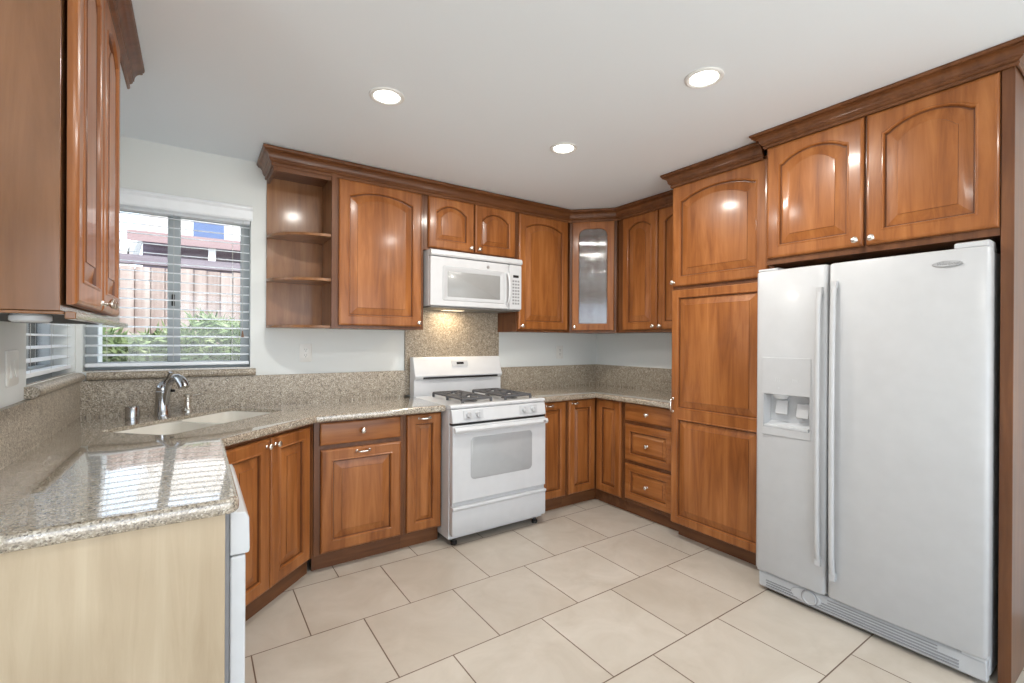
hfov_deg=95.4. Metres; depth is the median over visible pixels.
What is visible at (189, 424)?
sink
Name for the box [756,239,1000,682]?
refrigerator
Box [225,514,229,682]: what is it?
base cabinet
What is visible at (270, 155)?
crown molding
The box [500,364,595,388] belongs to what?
backsplash
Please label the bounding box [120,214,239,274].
house
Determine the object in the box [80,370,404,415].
backsplash
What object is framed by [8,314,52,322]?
puck light
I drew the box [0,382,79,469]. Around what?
backsplash
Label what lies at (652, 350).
wall
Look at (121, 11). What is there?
crown molding
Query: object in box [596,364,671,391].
backsplash
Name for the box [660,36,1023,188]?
crown molding
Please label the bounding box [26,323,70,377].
window blind
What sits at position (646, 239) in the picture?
upper cabinet
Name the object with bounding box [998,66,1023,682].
end panel
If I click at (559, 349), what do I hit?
wall outlet
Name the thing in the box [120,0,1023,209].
ceiling
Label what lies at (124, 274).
fence
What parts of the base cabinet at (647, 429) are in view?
drawer, drawer, drawer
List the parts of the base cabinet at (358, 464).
drawer, door, pull handle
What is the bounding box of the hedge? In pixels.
[102,308,239,361]
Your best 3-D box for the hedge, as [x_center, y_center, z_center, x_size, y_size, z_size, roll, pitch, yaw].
[-2.654,0.174,3.971,3.569,1.024,0.783,0,0,-34]
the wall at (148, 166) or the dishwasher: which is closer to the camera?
the dishwasher
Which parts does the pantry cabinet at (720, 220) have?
pull handle, door, door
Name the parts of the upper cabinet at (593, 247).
door, glass pane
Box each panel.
[0,515,224,682]
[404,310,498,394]
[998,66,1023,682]
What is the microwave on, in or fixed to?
attached to the upper cabinet at (449, 225)
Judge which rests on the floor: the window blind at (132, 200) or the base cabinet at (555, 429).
the base cabinet at (555, 429)
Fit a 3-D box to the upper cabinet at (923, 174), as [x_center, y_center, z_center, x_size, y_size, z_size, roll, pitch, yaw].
[1.938,-0.743,2.379,0.802,0.656,0.898,0,0,-34]
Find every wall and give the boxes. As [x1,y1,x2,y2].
[0,321,75,407]
[76,136,595,395]
[98,324,102,361]
[596,333,671,368]
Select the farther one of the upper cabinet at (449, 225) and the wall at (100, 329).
the upper cabinet at (449, 225)
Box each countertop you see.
[0,370,445,553]
[500,364,671,408]
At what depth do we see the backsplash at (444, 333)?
3.75 m
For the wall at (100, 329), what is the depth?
3.14 m
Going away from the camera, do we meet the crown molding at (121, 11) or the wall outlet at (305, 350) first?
the crown molding at (121, 11)
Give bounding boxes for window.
[26,323,52,370]
[85,210,249,369]
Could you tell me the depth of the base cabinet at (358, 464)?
2.76 m
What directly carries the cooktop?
in the gas range
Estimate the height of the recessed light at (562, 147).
0.012 m
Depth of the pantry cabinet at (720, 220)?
2.88 m
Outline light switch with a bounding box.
[5,350,18,386]
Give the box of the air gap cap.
[125,406,139,420]
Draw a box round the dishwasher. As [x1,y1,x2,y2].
[225,464,249,682]
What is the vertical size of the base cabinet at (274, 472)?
0.866 m
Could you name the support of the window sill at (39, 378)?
attached to the wall at (12, 334)
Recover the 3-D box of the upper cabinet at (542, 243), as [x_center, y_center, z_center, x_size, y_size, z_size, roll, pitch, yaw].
[0.195,-0.576,4.029,0.548,0.993,0.352,0,0,-34]
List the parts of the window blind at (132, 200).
rail, ladder cord, head rail, pull cord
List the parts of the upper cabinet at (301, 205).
shelf, rail, shelf, shelf, panel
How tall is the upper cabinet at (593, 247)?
0.993 m
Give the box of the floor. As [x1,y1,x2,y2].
[245,499,1023,682]
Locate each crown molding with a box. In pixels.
[107,0,144,88]
[257,143,672,222]
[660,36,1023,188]
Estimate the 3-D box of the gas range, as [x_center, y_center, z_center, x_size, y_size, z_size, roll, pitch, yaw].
[-0.254,0.723,3.447,0.768,1.202,0.742,0,0,-34]
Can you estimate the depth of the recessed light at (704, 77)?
1.99 m
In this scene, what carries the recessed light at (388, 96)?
in the ceiling
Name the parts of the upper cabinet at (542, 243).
door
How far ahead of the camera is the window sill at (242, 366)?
2.77 m
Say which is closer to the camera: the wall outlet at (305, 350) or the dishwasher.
the dishwasher
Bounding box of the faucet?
[153,371,189,415]
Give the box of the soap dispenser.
[182,393,203,411]
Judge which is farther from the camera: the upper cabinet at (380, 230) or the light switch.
the upper cabinet at (380, 230)
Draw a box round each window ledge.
[24,373,84,398]
[86,368,255,380]
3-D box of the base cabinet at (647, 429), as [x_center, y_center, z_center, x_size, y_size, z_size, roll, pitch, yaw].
[1.221,0.899,3.565,0.632,0.866,0.492,0,0,-34]
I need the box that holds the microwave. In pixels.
[423,248,521,312]
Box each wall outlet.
[299,344,311,361]
[556,346,562,358]
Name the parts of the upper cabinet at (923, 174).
door, knob, knob, door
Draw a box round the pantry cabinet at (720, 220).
[669,155,783,564]
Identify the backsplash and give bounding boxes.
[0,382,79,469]
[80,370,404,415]
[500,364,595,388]
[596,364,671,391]
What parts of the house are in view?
pane, post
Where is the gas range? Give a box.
[410,356,547,544]
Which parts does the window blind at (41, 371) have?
rail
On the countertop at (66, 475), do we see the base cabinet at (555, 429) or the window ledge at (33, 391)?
the window ledge at (33, 391)
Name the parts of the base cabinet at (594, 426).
door, door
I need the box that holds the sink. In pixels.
[114,411,272,434]
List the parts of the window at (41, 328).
glass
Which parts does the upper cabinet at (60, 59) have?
light rail, door, door, knob, knob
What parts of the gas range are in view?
display panel, knob, knob plate, knob, storage drawer, oven door, control panel, handle, knob plate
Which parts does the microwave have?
door, handle, control panel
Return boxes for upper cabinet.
[0,0,127,327]
[266,166,336,328]
[331,178,423,329]
[423,195,516,258]
[498,213,567,332]
[567,221,624,333]
[618,205,672,332]
[767,71,1001,268]
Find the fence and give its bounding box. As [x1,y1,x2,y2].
[102,265,239,360]
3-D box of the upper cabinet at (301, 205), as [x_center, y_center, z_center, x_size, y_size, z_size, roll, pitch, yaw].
[-1.356,-0.583,2.993,0.361,0.993,0.318,0,0,-34]
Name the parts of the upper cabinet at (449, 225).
door, door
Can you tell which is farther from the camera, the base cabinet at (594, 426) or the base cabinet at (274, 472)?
the base cabinet at (594, 426)
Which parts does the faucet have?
lever, spout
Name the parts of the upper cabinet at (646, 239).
door, door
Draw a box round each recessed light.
[369,87,404,105]
[550,142,576,153]
[684,67,723,88]
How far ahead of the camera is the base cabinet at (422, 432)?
2.99 m
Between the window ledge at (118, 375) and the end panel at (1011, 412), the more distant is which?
the window ledge at (118, 375)
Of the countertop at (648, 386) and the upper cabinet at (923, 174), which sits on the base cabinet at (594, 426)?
the countertop at (648, 386)
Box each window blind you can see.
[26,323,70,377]
[84,188,252,366]
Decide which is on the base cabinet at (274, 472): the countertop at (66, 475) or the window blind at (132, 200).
the countertop at (66, 475)
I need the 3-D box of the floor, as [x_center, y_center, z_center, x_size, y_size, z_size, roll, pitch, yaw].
[-0.028,1.359,0.823,6.090,0.060,5.780,0,0,-34]
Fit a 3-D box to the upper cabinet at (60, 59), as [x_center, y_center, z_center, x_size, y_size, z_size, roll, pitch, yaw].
[-1.382,-0.566,1.394,0.338,1.024,0.995,0,0,-34]
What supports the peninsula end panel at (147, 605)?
on the floor
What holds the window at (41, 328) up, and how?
in the wall at (12, 334)
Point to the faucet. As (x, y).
(163, 391)
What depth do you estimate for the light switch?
1.61 m
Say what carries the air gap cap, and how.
on the countertop at (66, 475)
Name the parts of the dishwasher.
door, control panel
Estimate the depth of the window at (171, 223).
2.83 m
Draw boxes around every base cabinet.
[225,424,312,621]
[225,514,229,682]
[311,415,403,570]
[400,412,440,547]
[544,401,565,510]
[561,398,626,510]
[623,402,678,530]
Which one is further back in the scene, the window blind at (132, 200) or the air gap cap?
the window blind at (132, 200)
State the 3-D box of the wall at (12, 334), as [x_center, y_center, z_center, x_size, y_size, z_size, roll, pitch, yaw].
[-1.835,0.084,1.594,0.180,2.468,2.100,0,0,-34]
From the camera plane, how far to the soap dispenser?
2.70 m
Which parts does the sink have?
bowl, bowl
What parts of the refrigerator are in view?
freezer door, handle, handle, door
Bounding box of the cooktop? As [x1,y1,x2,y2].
[415,392,544,409]
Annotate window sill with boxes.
[26,372,72,384]
[82,366,249,371]
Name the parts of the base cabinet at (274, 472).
door, knob, knob, door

